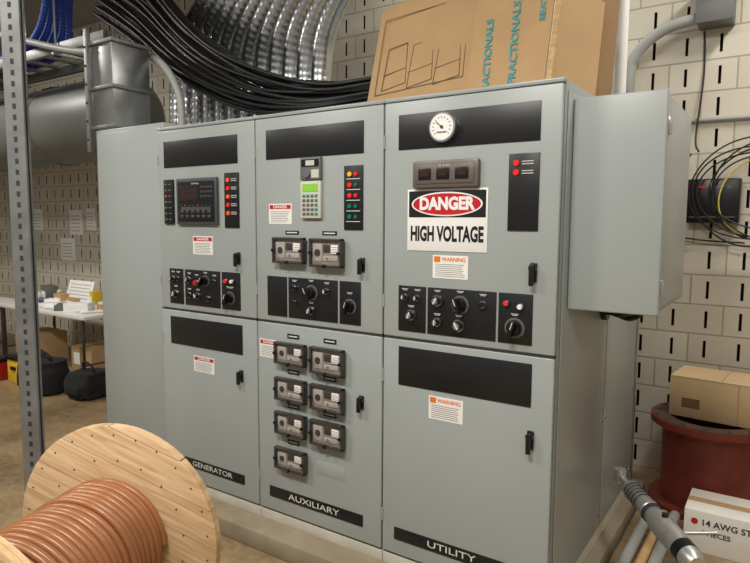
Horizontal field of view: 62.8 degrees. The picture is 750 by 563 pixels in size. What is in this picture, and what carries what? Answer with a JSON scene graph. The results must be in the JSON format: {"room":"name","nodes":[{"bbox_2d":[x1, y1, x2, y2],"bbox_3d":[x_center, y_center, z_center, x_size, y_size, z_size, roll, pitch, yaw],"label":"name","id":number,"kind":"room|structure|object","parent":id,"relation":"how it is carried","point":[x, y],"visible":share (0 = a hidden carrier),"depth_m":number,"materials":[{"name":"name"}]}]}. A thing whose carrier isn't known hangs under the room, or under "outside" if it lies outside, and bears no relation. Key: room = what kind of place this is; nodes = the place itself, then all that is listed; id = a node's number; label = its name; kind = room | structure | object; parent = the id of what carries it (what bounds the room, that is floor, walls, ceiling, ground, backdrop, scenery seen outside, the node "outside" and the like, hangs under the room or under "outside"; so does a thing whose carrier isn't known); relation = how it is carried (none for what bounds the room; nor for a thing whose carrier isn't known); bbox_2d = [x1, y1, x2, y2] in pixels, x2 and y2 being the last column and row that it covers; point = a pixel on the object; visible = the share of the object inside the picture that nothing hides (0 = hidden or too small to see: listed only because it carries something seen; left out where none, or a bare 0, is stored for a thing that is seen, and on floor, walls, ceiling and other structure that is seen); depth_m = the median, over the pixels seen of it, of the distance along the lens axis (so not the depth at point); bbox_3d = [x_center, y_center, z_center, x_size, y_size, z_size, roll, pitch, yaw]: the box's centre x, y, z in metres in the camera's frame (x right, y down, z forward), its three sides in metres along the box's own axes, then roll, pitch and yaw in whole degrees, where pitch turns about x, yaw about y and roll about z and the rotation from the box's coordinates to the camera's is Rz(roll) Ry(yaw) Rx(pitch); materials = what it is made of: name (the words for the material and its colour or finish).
{"room":"electrical room","nodes":[
{"label":"electrical room","id":0,"kind":"room"},
{"bbox_2d":[0,0,136,50],"bbox_3d":[-2.670,-2.772,2.451,14.400,0.100,8.150,4,7,34],"label":"ceiling","id":1,"kind":"structure","parent":0,"point":[82,9],"depth_m":7.33,"materials":[{"name":"grey paint"}]},
{"bbox_2d":[0,0,113,90],"bbox_3d":[-3.511,-2.516,5.945,3.750,1.091,0.580,4,7,34],"label":"cable tray","id":2,"kind":"object","parent":1,"relation":"hanging from","point":[32,56],"visible":0.37,"depth_m":5.58,"materials":[{"name":"silver metal"}]},
{"bbox_2d":[0,0,73,75],"bbox_3d":[-3.799,-2.563,6.121,2.674,0.942,0.379,4,7,34],"label":"bundle","id":3,"kind":"object","parent":2,"relation":"on","point":[44,27],"visible":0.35,"depth_m":5.50,"materials":[{"name":"blue plastic"}]},
{"bbox_2d":[0,81,165,171],"bbox_3d":[-4.311,-1.656,7.027,5.320,0.784,0.784,4,7,34],"label":"air duct","id":4,"kind":"object","parent":2,"relation":"hanging from","point":[57,115],"visible":0.38,"depth_m":5.78,"materials":[{"name":"silver metal"}]},
{"bbox_2d":[92,0,371,114],"bbox_3d":[-0.835,-1.781,3.987,3.726,1.557,0.385,4,7,34],"label":"cable bundle","id":5,"kind":"object","parent":2,"relation":"hanging from","point":[212,71],"visible":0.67,"depth_m":4.01,"materials":[{"name":"black"}]},
{"bbox_2d":[0,331,738,562],"bbox_3d":[-2.693,1.508,2.865,14.400,0.100,8.150,4,7,34],"label":"floor","id":6,"kind":"structure","parent":0,"point":[64,415],"depth_m":4.68,"materials":[{"name":"concrete"}]},
{"bbox_2d":[0,355,7,380],"bbox_3d":[-4.267,0.953,6.753,0.450,0.240,0.335,4,7,34],"label":"storage bin","id":7,"kind":"object","parent":6,"relation":"on","point":[3,361],"visible":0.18,"depth_m":6.70,"materials":[{"name":"red plastic"}]},
{"bbox_2d":[0,297,13,353],"bbox_3d":[-5.568,0.564,8.055,1.950,0.750,0.750,4,7,34],"label":"folding table","id":8,"kind":"object","parent":6,"relation":"on","point":[1,298],"visible":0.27,"depth_m":7.83,"materials":[{"name":"white"}]},
{"bbox_2d":[0,0,44,490],"bbox_3d":[-1.658,-0.646,2.860,0.180,4.200,0.140,0,6,0],"label":"post","id":9,"kind":"object","parent":6,"relation":"on","point":[12,19],"visible":0.82,"depth_m":2.88,"materials":[{"name":"grey metal"}]},
{"bbox_2d":[4,352,45,383],"bbox_3d":[-3.782,0.933,6.665,0.330,0.300,0.295,4,7,34],"label":"storage bin","id":10,"kind":"object","parent":6,"relation":"on","point":[12,358],"visible":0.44,"depth_m":6.57,"materials":[{"name":"yellow plastic"}]},
{"bbox_2d":[15,327,68,361],"bbox_3d":[-4.075,0.799,7.519,0.450,0.401,0.402,4,7,34],"label":"carton","id":11,"kind":"object","parent":6,"relation":"on","point":[54,341],"visible":0.41,"depth_m":7.45,"materials":[{"name":"cardboard"}]},
{"bbox_2d":[17,349,69,394],"bbox_3d":[-3.389,0.905,6.278,0.550,0.434,0.390,4,7,34],"label":"tool bag","id":12,"kind":"object","parent":6,"relation":"on","point":[54,370],"visible":0.54,"depth_m":6.13,"materials":[{"name":"black fabric"}]},
{"bbox_2d":[0,299,104,367],"bbox_3d":[-3.631,0.650,7.266,2.050,0.750,0.800,4,7,34],"label":"folding table","id":13,"kind":"object","parent":6,"relation":"on","point":[10,304],"visible":0.35,"depth_m":6.65,"materials":[{"name":"white plastic"}]},
{"bbox_2d":[38,280,102,312],"bbox_3d":[-3.633,0.127,7.223,1.820,0.299,0.712,4,7,34],"label":"supplies","id":14,"kind":"object","parent":13,"relation":"on","point":[80,297],"visible":0.83,"depth_m":6.99,"materials":[{"name":"white paper"}]},
{"bbox_2d":[63,361,105,399],"bbox_3d":[-2.840,0.966,6.094,0.368,0.352,0.387,4,7,34],"label":"tool bag","id":15,"kind":"object","parent":6,"relation":"on","point":[83,383],"visible":0.95,"depth_m":5.97,"materials":[{"name":"black fabric"}]},
{"bbox_2d":[71,340,104,370],"bbox_3d":[-3.169,0.885,7.035,0.400,0.331,0.402,4,7,34],"label":"carton","id":16,"kind":"object","parent":6,"relation":"on","point":[95,351],"visible":0.5,"depth_m":6.87,"materials":[{"name":"cardboard"}]},
{"bbox_2d":[0,423,220,562],"bbox_3d":[-1.157,1.076,2.171,0.910,0.910,0.846,2,6,13],"label":"cable reel","id":17,"kind":"object","parent":6,"relation":"on","point":[103,492],"visible":1,"depth_m":2.44,"materials":[{"name":"brown wood"}]},
{"bbox_2d":[212,479,644,562],"bbox_3d":[-0.207,1.300,4.112,3.410,0.100,1.880,4,7,34],"label":"concrete pad","id":18,"kind":"object","parent":6,"relation":"on","point":[286,543],"visible":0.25,"depth_m":3.25,"materials":[{"name":"beige concrete"}]},
{"bbox_2d":[96,122,179,439],"bbox_3d":[-1.200,0.078,4.564,0.700,2.235,1.356,4,7,34],"label":"tall cabinet","id":19,"kind":"object","parent":18,"relation":"on","point":[128,170],"visible":0.35,"depth_m":3.99,"materials":[{"name":"grey metal"}]},
{"bbox_2d":[0,31,185,124],"bbox_3d":[-2.490,-1.682,4.883,2.935,1.187,0.052,4,7,34],"label":"conduit","id":20,"kind":"object","parent":19,"relation":"on","point":[166,69],"visible":0.64,"depth_m":4.18,"materials":[{"name":"grey metal"}]},
{"bbox_2d":[83,28,152,151],"bbox_3d":[-1.726,-1.274,4.146,0.285,0.800,0.326,4,7,34],"label":"duct","id":21,"kind":"object","parent":19,"relation":"on","point":[118,81],"visible":0.89,"depth_m":4.06,"materials":[{"name":"grey metal"}]},
{"bbox_2d":[157,116,261,515],"bbox_3d":[-0.552,0.142,4.170,0.810,2.190,1.622,4,7,34],"label":"tall cabinet","id":22,"kind":"object","parent":18,"relation":"on","point":[207,170],"visible":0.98,"depth_m":3.51,"materials":[{"name":"grey metal"}]},
{"bbox_2d":[169,0,351,124],"bbox_3d":[-0.683,-1.643,4.307,2.429,1.331,0.247,4,7,34],"label":"duct","id":23,"kind":"object","parent":22,"relation":"on","point":[296,39],"visible":0.42,"depth_m":4.29,"materials":[{"name":"silver metal"}]},
{"bbox_2d":[254,100,385,560],"bbox_3d":[0.120,0.189,3.719,0.814,2.190,1.622,4,7,34],"label":"tall cabinet","id":24,"kind":"object","parent":18,"relation":"on","point":[320,172],"visible":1,"depth_m":3.05,"materials":[{"name":"grey metal"}]},
{"bbox_2d":[381,77,638,562],"bbox_3d":[0.799,0.237,3.264,0.826,2.190,1.622,4,7,34],"label":"tall cabinet","id":25,"kind":"object","parent":18,"relation":"on","point":[509,409],"visible":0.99,"depth_m":2.63,"materials":[{"name":"grey metal"}]},
{"bbox_2d":[407,188,487,252],"bbox_3d":[0.304,-0.263,2.635,0.384,0.268,0.005,4,7,34],"label":"sign","id":26,"kind":"object","parent":25,"relation":"attached to","point":[455,219],"visible":1,"depth_m":2.63,"materials":[{"name":"white plastic"}]},
{"bbox_2d":[367,0,619,101],"bbox_3d":[0.521,-1.264,2.909,1.256,0.858,0.424,2,6,17],"label":"cardboard box","id":27,"kind":"object","parent":25,"relation":"on","point":[424,46],"visible":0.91,"depth_m":2.86,"materials":[{"name":"brown cardboard"}]},
{"bbox_2d":[613,0,629,93],"bbox_3d":[1.329,-1.819,3.253,0.090,1.909,0.090,4,7,34],"label":"conduit","id":28,"kind":"object","parent":25,"relation":"on","point":[620,65],"visible":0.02,"depth_m":3.28,"materials":[{"name":"white metal"}]},
{"bbox_2d":[567,89,690,320],"bbox_3d":[1.105,-0.261,2.625,0.346,0.947,0.662,4,7,34],"label":"enclosure","id":29,"kind":"object","parent":25,"relation":"attached to","point":[631,151],"visible":1,"depth_m":2.35,"materials":[{"name":"grey paint"}]},
{"bbox_2d":[616,510,679,562],"bbox_3d":[1.117,1.454,2.794,0.190,0.060,2.101,4,7,34],"label":"conduit pipes","id":30,"kind":"object","parent":6,"relation":"on","point":[657,555],"visible":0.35,"depth_m":3.23,"materials":[{"name":"grey metal"}]},
{"bbox_2d":[648,402,749,520],"bbox_3d":[2.071,1.109,3.811,0.680,0.562,0.680,4,7,34],"label":"spool","id":31,"kind":"object","parent":6,"relation":"on","point":[714,457],"visible":0.66,"depth_m":3.61,"materials":[{"name":"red metal"}]},
{"bbox_2d":[669,365,749,428],"bbox_3d":[2.148,0.706,3.767,0.550,0.249,0.342,5,7,40],"label":"cardboard box","id":32,"kind":"object","parent":31,"relation":"on","point":[706,394],"visible":1,"depth_m":3.69,"materials":[{"name":"brown cardboard"}]},
{"bbox_2d":[683,488,749,562],"bbox_3d":[1.951,1.327,3.294,0.498,0.226,0.301,4,7,34],"label":"carton","id":33,"kind":"object","parent":6,"relation":"on","point":[729,516],"visible":0.85,"depth_m":3.24,"materials":[{"name":"grey cardboard"}]},
{"bbox_3d":[1.422,1.387,2.387,0.500,0.276,0.420,4,7,34],"label":"box","id":34,"kind":"object","parent":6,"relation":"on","visible":0},
{"bbox_2d":[613,467,717,562],"bbox_3d":[1.373,1.096,2.889,0.249,0.176,0.718,0,6,-3],"label":"tool","id":35,"kind":"object","parent":34,"relation":"on","point":[673,538],"visible":1,"depth_m":2.74,"materials":[{"name":"metal"}]},
{"bbox_2d":[0,0,749,469],"bbox_3d":[-0.459,-0.938,5.939,14.000,4.200,0.200,4,7,34],"label":"wall","id":36,"kind":"structure","parent":0,"point":[708,326],"depth_m":4.20,"materials":[{"name":"beige brick"}]},
{"bbox_2d":[34,208,95,260],"bbox_3d":[-4.077,-0.632,8.293,2.020,0.700,0.004,4,7,34],"label":"notices","id":37,"kind":"object","parent":36,"relation":"attached to","point":[76,223],"visible":0.75,"depth_m":8.29,"materials":[{"name":"white paper"}]},
{"bbox_2d":[686,178,741,222],"bbox_3d":[2.197,-0.522,3.988,0.303,0.284,0.113,4,7,34],"label":"wall control box","id":38,"kind":"object","parent":36,"relation":"attached to","point":[730,196],"depth_m":3.93,"materials":[{"name":"black plastic"}]},
{"bbox_2d":[695,0,736,30],"bbox_3d":[2.142,-1.747,3.853,0.210,0.270,0.208,4,7,34],"label":"junction box","id":39,"kind":"object","parent":36,"relation":"attached to","point":[709,14],"visible":1,"depth_m":3.79,"materials":[{"name":"grey metal"}]},
{"bbox_2d":[626,13,695,92],"bbox_3d":[1.853,-1.277,4.039,0.423,0.866,0.070,4,7,34],"label":"conduit","id":40,"kind":"object","parent":39,"relation":"attached to","point":[686,21],"visible":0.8,"depth_m":4.02,"materials":[{"name":"grey metal"}]},
{"bbox_2d":[690,115,749,122],"bbox_3d":[2.283,-1.045,3.921,1.020,0.038,0.027,4,7,34],"label":"conduit","id":41,"kind":"object","parent":36,"relation":"attached to","point":[739,117],"depth_m":3.95,"materials":[{"name":"grey metal"}]},
{"bbox_2d":[685,31,749,246],"bbox_3d":[2.343,-0.906,3.807,0.887,1.384,0.183,4,7,34],"label":"cables","id":42,"kind":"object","parent":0,"point":[741,235],"depth_m":3.89,"materials":[{"name":"black rubber"}]}
]}

